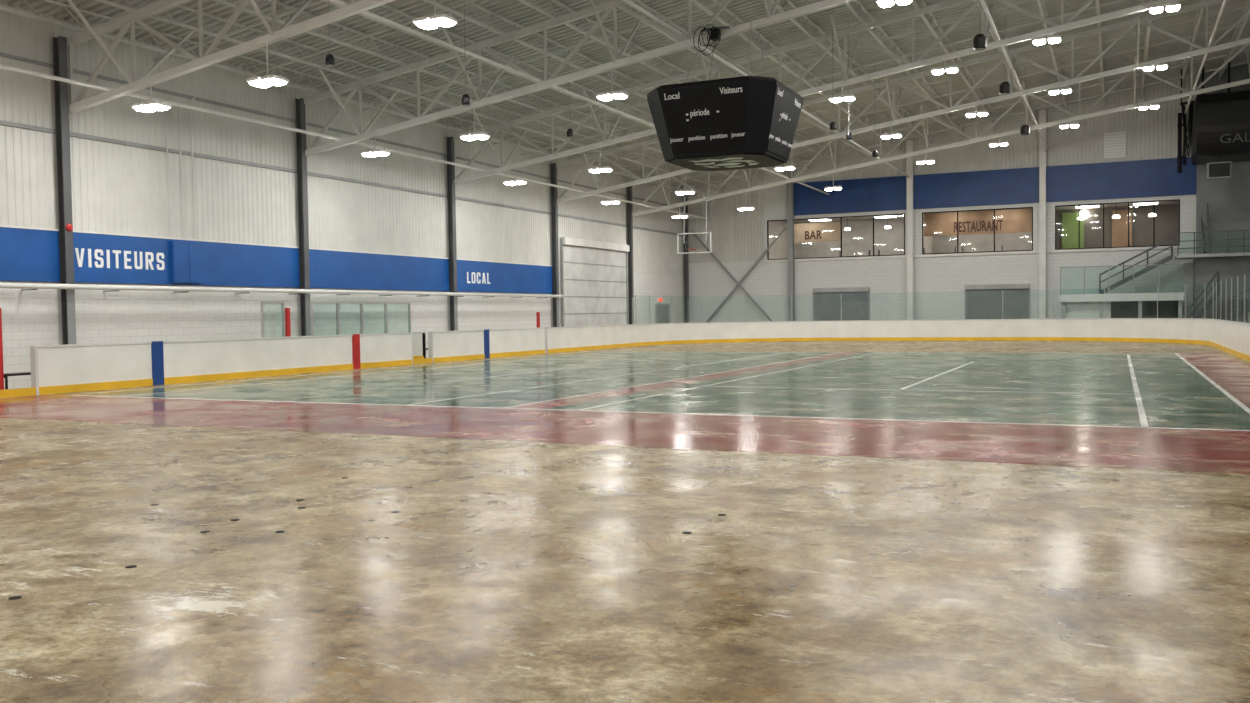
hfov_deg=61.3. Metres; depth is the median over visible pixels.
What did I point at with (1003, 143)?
lamp
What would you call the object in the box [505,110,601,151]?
joist
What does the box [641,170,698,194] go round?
joist
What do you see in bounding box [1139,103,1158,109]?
lamp
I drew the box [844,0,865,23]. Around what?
joist
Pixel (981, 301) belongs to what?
door
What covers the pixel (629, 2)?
pipe
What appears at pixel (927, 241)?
wall
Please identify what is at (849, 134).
speaker
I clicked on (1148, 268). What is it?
railing
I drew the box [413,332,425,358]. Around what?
gate
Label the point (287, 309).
post
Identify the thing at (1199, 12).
joist
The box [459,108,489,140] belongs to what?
lamp
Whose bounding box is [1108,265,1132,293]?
glass
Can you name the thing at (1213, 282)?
glass
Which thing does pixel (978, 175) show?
wall
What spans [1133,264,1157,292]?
glass
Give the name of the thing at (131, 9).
joist
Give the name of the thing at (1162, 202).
ceiling
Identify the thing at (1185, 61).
joist
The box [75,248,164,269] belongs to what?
sign
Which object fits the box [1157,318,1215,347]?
board
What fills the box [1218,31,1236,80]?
joist
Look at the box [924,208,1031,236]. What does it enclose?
sign board
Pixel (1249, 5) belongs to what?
joist bridging
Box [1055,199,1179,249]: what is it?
window
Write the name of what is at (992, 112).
joist
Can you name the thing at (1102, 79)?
joist
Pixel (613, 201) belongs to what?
lamp
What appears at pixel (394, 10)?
joist
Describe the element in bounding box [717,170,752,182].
joist
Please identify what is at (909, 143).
wall column
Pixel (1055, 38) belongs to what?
lamp
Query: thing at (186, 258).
wall panel
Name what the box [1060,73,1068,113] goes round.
joist
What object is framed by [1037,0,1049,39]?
joist
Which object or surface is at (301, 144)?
steel column
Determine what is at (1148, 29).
joist
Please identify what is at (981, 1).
pipe
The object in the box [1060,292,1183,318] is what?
platform
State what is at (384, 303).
glass
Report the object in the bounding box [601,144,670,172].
joist
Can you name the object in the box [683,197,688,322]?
steel column
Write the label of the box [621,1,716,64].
joist
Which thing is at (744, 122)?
scoreboard
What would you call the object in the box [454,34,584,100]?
joist
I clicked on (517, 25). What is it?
joist
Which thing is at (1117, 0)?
joist bridging
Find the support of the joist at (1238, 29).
attached to the roof truss at (1140, 20)
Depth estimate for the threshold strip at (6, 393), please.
23.05 m
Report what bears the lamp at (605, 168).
hanging from the roof truss at (837, 35)
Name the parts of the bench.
leg, seat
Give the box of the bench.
[4,372,30,388]
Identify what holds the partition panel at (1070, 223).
on the floor
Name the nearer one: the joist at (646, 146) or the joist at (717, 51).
the joist at (717, 51)
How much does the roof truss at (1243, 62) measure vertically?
5.313 m
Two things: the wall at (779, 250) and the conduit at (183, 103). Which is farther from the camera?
the wall at (779, 250)
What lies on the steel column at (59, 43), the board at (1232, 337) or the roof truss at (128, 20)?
the roof truss at (128, 20)
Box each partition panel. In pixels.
[1062,212,1083,248]
[1112,210,1131,246]
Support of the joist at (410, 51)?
attached to the roof truss at (476, 48)
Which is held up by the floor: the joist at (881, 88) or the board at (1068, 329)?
the board at (1068, 329)
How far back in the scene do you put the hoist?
27.94 m
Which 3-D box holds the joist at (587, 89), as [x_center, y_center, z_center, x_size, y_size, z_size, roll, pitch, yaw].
[0.255,-9.817,43.417,0.100,0.525,8.538,0,2,25]
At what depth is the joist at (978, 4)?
38.42 m
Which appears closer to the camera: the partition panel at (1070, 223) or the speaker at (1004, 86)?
the speaker at (1004, 86)
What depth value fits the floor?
8.07 m
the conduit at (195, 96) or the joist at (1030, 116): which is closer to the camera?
the conduit at (195, 96)
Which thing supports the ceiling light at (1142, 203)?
attached to the ceiling at (1162, 202)
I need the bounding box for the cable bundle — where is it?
[1180,69,1193,156]
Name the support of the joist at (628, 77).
attached to the roof truss at (837, 35)
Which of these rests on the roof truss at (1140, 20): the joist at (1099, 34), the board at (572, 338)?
the joist at (1099, 34)
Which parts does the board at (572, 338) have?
rail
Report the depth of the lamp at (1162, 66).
38.90 m
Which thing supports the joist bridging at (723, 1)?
attached to the joist at (321, 79)
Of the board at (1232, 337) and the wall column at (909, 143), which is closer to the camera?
the board at (1232, 337)
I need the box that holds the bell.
[66,223,72,230]
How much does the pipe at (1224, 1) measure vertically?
0.100 m
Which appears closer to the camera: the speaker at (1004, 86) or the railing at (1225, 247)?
the speaker at (1004, 86)
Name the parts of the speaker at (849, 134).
rod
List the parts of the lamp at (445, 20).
stem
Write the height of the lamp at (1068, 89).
0.348 m
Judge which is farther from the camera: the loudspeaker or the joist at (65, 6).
the loudspeaker
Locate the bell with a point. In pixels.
(69, 227)
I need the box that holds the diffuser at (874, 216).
[874,216,895,217]
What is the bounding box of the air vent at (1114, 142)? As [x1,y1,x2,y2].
[1104,131,1125,157]
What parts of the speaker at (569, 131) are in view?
rod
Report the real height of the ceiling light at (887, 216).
0.070 m
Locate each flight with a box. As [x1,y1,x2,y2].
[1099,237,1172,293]
[1181,271,1219,317]
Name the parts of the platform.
support post, support post, support post, support post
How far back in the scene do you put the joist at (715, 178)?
60.48 m
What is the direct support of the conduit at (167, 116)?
attached to the wall at (378, 223)
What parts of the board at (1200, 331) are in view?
rail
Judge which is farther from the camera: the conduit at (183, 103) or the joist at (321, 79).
the joist at (321, 79)
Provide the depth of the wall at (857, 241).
64.06 m
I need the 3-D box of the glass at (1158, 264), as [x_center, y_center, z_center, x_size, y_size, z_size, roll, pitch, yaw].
[26.610,-3.568,51.384,1.113,1.400,0.060,0,2,25]
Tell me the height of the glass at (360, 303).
2.150 m
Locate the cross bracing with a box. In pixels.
[691,227,786,321]
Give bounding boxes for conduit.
[165,111,171,236]
[178,103,184,237]
[190,95,196,238]
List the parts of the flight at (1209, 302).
rail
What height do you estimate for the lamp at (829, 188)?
0.938 m
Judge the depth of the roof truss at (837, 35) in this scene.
35.77 m
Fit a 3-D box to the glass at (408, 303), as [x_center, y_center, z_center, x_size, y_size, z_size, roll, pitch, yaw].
[-8.107,-0.684,37.739,0.080,2.150,1.390,0,2,25]
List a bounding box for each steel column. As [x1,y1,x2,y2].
[53,36,75,344]
[295,98,310,335]
[446,136,457,330]
[551,163,559,326]
[627,186,633,323]
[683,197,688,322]
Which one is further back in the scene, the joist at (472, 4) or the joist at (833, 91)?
the joist at (833, 91)
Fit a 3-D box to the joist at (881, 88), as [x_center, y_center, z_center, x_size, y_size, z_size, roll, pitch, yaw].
[11.767,-11.384,47.389,0.100,0.525,8.538,0,2,25]
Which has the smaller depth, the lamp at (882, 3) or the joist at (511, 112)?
the lamp at (882, 3)
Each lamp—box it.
[131,85,171,111]
[246,44,288,87]
[360,136,390,156]
[412,0,457,28]
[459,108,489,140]
[503,168,526,184]
[588,147,612,172]
[596,69,628,100]
[600,190,620,203]
[671,206,688,217]
[675,173,694,194]
[737,192,754,210]
[774,163,795,170]
[824,173,841,190]
[829,86,855,102]
[876,0,912,7]
[880,126,901,138]
[916,153,934,163]
[931,60,958,74]
[965,106,987,116]
[989,137,1007,146]
[1032,35,1060,44]
[1049,87,1071,94]
[1060,122,1078,128]
[1080,210,1088,218]
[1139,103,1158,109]
[1143,63,1167,70]
[1150,2,1179,13]
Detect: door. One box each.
[560,237,629,326]
[654,303,669,323]
[812,287,869,320]
[965,284,1029,318]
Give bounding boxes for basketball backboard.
[677,189,711,253]
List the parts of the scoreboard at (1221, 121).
panel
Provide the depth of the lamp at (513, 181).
40.81 m
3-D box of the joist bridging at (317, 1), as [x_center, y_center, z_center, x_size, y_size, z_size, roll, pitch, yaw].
[3.298,-10.640,21.546,36.207,5.313,0.050,0,2,25]
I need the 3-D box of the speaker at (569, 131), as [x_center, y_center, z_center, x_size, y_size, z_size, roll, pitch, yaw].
[-1.831,-8.528,34.727,0.220,2.948,0.214,0,2,25]
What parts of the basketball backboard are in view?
frame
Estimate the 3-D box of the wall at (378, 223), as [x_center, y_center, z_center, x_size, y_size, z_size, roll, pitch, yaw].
[-11.310,-4.090,33.318,0.310,9.360,71.500,0,2,25]
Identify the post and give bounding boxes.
[0,306,3,389]
[284,307,290,336]
[536,311,539,327]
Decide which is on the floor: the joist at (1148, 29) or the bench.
the bench
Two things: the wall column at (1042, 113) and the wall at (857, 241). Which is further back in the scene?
the wall at (857, 241)
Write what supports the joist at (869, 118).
on the roof truss at (1084, 115)
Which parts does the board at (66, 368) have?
post, rail, post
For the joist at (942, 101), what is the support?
on the roof truss at (1084, 115)
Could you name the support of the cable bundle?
hanging from the joist at (1185, 61)
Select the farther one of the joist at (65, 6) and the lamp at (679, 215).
the lamp at (679, 215)
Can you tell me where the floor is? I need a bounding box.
[0,341,1249,702]
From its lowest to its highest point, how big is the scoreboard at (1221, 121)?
4.681 m
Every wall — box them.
[0,2,684,389]
[685,63,1249,322]
[768,221,787,258]
[794,204,1178,257]
[923,214,932,253]
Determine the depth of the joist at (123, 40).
29.79 m
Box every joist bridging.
[154,0,321,61]
[233,0,476,81]
[355,0,725,112]
[487,0,1036,145]
[521,0,1124,154]
[579,5,1249,169]
[605,22,1249,176]
[648,49,1249,187]
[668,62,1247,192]
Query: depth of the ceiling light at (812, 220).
66.31 m
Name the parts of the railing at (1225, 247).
railing post, rail, rail, rail, rail, railing post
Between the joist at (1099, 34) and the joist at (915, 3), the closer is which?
the joist at (915, 3)
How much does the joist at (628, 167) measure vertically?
0.525 m
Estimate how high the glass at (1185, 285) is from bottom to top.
1.470 m
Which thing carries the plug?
on the floor
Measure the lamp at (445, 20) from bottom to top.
0.938 m
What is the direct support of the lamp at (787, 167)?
hanging from the roof truss at (1140, 20)
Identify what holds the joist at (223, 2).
attached to the roof truss at (128, 20)
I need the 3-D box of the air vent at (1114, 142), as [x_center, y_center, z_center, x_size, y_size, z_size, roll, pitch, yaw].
[25.559,-10.782,55.010,1.000,1.300,0.150,0,2,25]
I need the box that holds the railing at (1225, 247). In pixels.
[1175,203,1249,320]
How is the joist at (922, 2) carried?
attached to the roof truss at (837, 35)
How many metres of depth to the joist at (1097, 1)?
37.67 m
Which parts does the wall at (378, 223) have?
band trim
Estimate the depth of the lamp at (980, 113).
41.62 m
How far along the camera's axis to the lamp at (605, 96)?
29.59 m
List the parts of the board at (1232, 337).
rail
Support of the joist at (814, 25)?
attached to the roof truss at (837, 35)
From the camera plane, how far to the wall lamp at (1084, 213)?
61.46 m
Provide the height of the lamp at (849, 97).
0.590 m
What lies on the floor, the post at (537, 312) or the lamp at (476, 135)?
the post at (537, 312)
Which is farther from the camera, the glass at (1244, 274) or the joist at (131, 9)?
the glass at (1244, 274)
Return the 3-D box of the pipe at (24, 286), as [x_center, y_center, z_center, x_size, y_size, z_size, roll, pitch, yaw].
[-14.555,-1.571,25.585,0.580,0.167,53.960,0,2,25]
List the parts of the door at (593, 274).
rail, rail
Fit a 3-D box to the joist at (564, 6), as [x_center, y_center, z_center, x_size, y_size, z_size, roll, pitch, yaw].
[-0.180,-9.988,34.204,0.100,0.525,8.538,0,2,25]
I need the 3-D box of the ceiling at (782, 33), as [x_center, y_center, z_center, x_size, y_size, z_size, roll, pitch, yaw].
[5.118,-11.285,25.444,36.900,5.430,71.670,0,2,25]
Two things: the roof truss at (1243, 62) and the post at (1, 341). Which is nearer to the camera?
the post at (1, 341)
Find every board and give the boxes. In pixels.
[30,332,412,394]
[428,327,545,362]
[546,323,700,352]
[701,318,1156,342]
[794,222,840,242]
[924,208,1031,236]
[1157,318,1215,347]
[1216,319,1249,361]
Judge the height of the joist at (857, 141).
0.525 m
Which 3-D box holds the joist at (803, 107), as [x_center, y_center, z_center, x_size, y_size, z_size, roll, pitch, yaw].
[8.602,-10.887,48.886,0.100,0.525,8.538,0,2,25]
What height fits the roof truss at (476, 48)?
7.054 m
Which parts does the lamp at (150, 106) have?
stem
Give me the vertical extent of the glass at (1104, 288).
1.470 m
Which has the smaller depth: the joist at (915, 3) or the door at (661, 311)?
the joist at (915, 3)
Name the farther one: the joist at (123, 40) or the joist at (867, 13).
the joist at (867, 13)
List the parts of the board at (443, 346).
post, rail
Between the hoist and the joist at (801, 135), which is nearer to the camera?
the hoist
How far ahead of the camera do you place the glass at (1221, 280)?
39.18 m
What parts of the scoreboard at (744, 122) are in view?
display panel, display panel, plate, display panel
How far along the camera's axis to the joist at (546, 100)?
43.48 m
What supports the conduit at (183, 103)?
attached to the wall at (378, 223)
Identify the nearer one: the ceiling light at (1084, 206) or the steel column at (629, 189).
the steel column at (629, 189)
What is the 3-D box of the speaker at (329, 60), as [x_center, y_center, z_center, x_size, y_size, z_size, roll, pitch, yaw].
[-7.201,-8.203,25.651,0.220,2.504,0.214,0,2,25]
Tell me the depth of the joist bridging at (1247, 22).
46.62 m
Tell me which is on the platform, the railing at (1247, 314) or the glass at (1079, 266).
the glass at (1079, 266)
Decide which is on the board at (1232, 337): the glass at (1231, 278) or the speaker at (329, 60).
the glass at (1231, 278)
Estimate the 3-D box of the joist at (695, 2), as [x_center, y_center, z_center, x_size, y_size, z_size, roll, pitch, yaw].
[2.986,-10.484,32.706,0.100,0.525,8.538,0,2,25]
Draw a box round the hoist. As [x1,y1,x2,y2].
[693,24,729,54]
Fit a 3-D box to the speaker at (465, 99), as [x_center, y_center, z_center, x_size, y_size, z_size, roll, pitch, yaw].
[-4.009,-8.026,26.378,0.220,3.744,0.214,0,2,25]
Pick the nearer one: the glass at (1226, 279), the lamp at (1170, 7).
the lamp at (1170, 7)
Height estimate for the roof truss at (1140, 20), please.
7.054 m
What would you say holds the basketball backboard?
hanging from the roof truss at (1084, 115)
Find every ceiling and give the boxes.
[0,0,1249,188]
[781,201,1178,222]
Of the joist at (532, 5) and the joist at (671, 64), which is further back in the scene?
the joist at (671, 64)
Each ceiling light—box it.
[809,219,831,221]
[872,215,896,217]
[1075,205,1099,207]
[1133,202,1158,205]
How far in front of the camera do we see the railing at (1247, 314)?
46.85 m
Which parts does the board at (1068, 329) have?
rail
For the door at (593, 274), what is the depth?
53.68 m
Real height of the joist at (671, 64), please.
0.525 m
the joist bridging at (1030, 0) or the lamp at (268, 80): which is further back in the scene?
the joist bridging at (1030, 0)
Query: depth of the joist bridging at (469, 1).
29.99 m
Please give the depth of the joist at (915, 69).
46.49 m
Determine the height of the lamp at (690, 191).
1.021 m
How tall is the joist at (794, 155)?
0.525 m
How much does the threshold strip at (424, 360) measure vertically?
0.175 m
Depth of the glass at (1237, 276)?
33.73 m
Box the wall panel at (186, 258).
[170,241,204,283]
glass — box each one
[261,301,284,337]
[311,302,338,335]
[339,302,362,334]
[363,302,386,333]
[387,302,410,332]
[1050,289,1050,318]
[1060,266,1083,294]
[1084,266,1107,293]
[1104,288,1104,317]
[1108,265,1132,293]
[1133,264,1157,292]
[1157,286,1157,317]
[1158,264,1183,292]
[1185,285,1185,317]
[1213,282,1213,318]
[1216,282,1216,318]
[1220,280,1221,319]
[1225,279,1226,320]
[1231,278,1231,320]
[1237,276,1237,321]
[1244,274,1244,322]
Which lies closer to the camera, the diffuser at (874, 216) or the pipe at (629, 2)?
the pipe at (629, 2)
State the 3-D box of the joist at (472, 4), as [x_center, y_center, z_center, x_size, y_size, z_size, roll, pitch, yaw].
[-5.362,-9.414,27.238,0.100,0.525,8.538,0,2,25]
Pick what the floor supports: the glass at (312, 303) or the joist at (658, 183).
the glass at (312, 303)
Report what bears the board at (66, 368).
on the floor
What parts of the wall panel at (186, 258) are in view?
door, door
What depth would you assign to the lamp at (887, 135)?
43.06 m
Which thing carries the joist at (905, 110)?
on the roof truss at (1084, 115)
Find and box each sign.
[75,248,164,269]
[467,272,489,283]
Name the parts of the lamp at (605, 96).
stem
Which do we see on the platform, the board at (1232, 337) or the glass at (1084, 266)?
the glass at (1084, 266)
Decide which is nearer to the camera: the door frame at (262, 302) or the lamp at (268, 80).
the lamp at (268, 80)
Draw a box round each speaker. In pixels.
[325,1,334,66]
[462,2,469,106]
[567,49,572,137]
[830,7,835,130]
[846,21,851,140]
[872,65,877,157]
[973,34,986,50]
[1000,82,1009,94]
[1020,125,1029,135]
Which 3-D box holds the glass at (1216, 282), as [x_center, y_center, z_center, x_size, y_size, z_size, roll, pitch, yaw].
[22.573,-1.941,40.062,0.067,1.470,2.080,0,2,25]
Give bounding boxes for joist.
[0,0,86,30]
[86,11,319,93]
[93,0,135,11]
[136,0,363,79]
[211,0,408,65]
[318,78,466,132]
[321,0,455,50]
[361,64,504,122]
[407,49,543,111]
[423,0,505,34]
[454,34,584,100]
[465,120,568,159]
[504,17,626,88]
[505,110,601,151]
[518,0,557,18]
[543,98,635,142]
[556,1,670,76]
[568,149,641,179]
[585,87,654,127]
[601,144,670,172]
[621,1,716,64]
[626,75,654,98]
[636,132,661,152]
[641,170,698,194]
[669,63,702,82]
[671,164,725,188]
[691,0,763,51]
[715,50,756,76]
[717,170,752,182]
[758,166,780,176]
[762,37,825,95]
[771,0,813,37]
[787,152,809,170]
[798,134,839,163]
[800,106,832,134]
[811,23,867,85]
[825,90,868,126]
[836,127,869,157]
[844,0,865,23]
[863,9,910,74]
[867,79,904,117]
[868,117,900,150]
[904,109,932,143]
[910,68,941,109]
[911,0,919,8]
[918,0,955,63]
[941,100,965,136]
[955,57,980,100]
[975,0,1001,52]
[979,92,998,128]
[1002,46,1019,91]
[1019,82,1032,121]
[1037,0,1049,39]
[1049,27,1060,81]
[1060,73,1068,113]
[1096,0,1099,27]
[1098,22,1102,71]
[1101,69,1104,105]
[1140,53,1144,97]
[1144,10,1151,61]
[1178,44,1189,89]
[1189,0,1203,51]
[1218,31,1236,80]
[1235,0,1249,40]
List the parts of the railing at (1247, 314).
rail, railing post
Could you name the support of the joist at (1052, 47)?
attached to the roof truss at (1140, 20)
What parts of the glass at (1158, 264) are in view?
post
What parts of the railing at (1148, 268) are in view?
rail, handrail, rail, handrail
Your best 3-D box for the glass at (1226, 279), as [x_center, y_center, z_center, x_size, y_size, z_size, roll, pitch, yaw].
[20.884,-1.788,36.440,0.067,1.470,2.080,0,2,25]
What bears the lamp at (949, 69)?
hanging from the roof truss at (837, 35)
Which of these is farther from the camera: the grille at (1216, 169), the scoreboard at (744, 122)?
the grille at (1216, 169)
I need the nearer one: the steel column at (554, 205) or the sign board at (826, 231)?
the steel column at (554, 205)
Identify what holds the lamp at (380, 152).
hanging from the roof truss at (476, 48)
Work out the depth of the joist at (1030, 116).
54.43 m
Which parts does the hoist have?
motor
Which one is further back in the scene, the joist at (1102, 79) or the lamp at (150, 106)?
the joist at (1102, 79)
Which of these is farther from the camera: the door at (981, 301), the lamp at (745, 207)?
the door at (981, 301)
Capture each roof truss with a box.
[67,0,395,112]
[304,0,854,155]
[453,0,1185,183]
[556,0,1249,202]
[632,44,1249,216]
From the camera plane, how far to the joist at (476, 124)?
45.58 m
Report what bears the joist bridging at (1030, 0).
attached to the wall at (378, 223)
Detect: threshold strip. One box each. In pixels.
[0,387,35,397]
[413,358,432,363]
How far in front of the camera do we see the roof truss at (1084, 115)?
50.37 m
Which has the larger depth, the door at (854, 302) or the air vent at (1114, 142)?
the door at (854, 302)
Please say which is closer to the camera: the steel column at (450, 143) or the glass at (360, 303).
the glass at (360, 303)
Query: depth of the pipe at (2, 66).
30.95 m
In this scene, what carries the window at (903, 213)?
in the wall at (978, 175)
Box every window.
[767,213,904,259]
[922,207,1032,254]
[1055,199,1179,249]
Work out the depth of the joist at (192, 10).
29.34 m
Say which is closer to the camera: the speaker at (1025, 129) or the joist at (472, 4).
the joist at (472, 4)
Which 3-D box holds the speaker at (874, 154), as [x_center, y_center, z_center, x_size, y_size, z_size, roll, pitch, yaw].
[10.041,-9.663,42.392,0.220,3.728,0.214,0,2,25]
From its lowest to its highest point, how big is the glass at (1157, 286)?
1.470 m
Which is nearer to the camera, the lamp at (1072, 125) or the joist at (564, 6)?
the joist at (564, 6)
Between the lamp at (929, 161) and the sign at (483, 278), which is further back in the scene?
the lamp at (929, 161)
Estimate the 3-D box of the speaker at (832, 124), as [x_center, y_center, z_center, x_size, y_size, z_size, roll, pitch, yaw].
[6.800,-9.252,34.535,0.220,4.010,0.214,0,2,25]
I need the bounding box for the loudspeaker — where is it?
[1206,157,1230,179]
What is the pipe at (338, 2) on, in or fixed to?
attached to the roof truss at (837, 35)
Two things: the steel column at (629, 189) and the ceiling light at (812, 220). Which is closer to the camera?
the steel column at (629, 189)
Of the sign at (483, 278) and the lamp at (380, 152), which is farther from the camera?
the sign at (483, 278)
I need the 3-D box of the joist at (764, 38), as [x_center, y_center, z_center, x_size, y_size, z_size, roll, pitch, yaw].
[6.585,-10.810,40.422,0.100,0.525,8.538,0,2,25]
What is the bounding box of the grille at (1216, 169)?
[1209,162,1229,176]
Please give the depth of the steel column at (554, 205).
49.82 m
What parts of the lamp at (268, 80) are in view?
stem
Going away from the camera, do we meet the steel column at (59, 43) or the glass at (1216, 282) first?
the steel column at (59, 43)
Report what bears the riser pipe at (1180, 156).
attached to the wall at (978, 175)
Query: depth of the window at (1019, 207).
58.16 m
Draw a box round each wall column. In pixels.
[787,170,794,320]
[906,140,913,319]
[1039,110,1045,318]
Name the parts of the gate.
hinge post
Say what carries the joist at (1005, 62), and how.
attached to the roof truss at (1140, 20)
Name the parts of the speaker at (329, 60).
rod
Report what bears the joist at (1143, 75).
on the roof truss at (1084, 115)
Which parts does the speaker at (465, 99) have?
rod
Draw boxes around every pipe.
[0,64,710,219]
[0,282,563,297]
[328,0,829,194]
[622,0,909,177]
[980,0,1047,149]
[1177,113,1186,172]
[1182,0,1226,121]
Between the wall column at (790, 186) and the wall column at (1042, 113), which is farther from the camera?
the wall column at (790, 186)
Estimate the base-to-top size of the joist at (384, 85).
0.525 m
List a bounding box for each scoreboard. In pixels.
[647,21,802,170]
[1191,62,1249,164]
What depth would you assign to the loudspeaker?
50.43 m
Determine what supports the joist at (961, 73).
attached to the roof truss at (1140, 20)
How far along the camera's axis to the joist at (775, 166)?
60.71 m
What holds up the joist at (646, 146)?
attached to the roof truss at (1140, 20)
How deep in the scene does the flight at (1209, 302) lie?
50.25 m
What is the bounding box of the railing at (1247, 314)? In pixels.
[1229,289,1249,322]
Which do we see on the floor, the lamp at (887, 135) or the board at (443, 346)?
the board at (443, 346)
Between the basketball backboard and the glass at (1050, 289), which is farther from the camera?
the basketball backboard
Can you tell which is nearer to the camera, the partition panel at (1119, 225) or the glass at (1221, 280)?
the glass at (1221, 280)
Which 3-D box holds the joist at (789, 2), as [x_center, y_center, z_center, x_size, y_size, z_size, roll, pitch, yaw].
[4.568,-10.732,31.958,0.100,0.525,8.538,0,2,25]
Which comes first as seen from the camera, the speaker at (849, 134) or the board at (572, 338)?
the speaker at (849, 134)

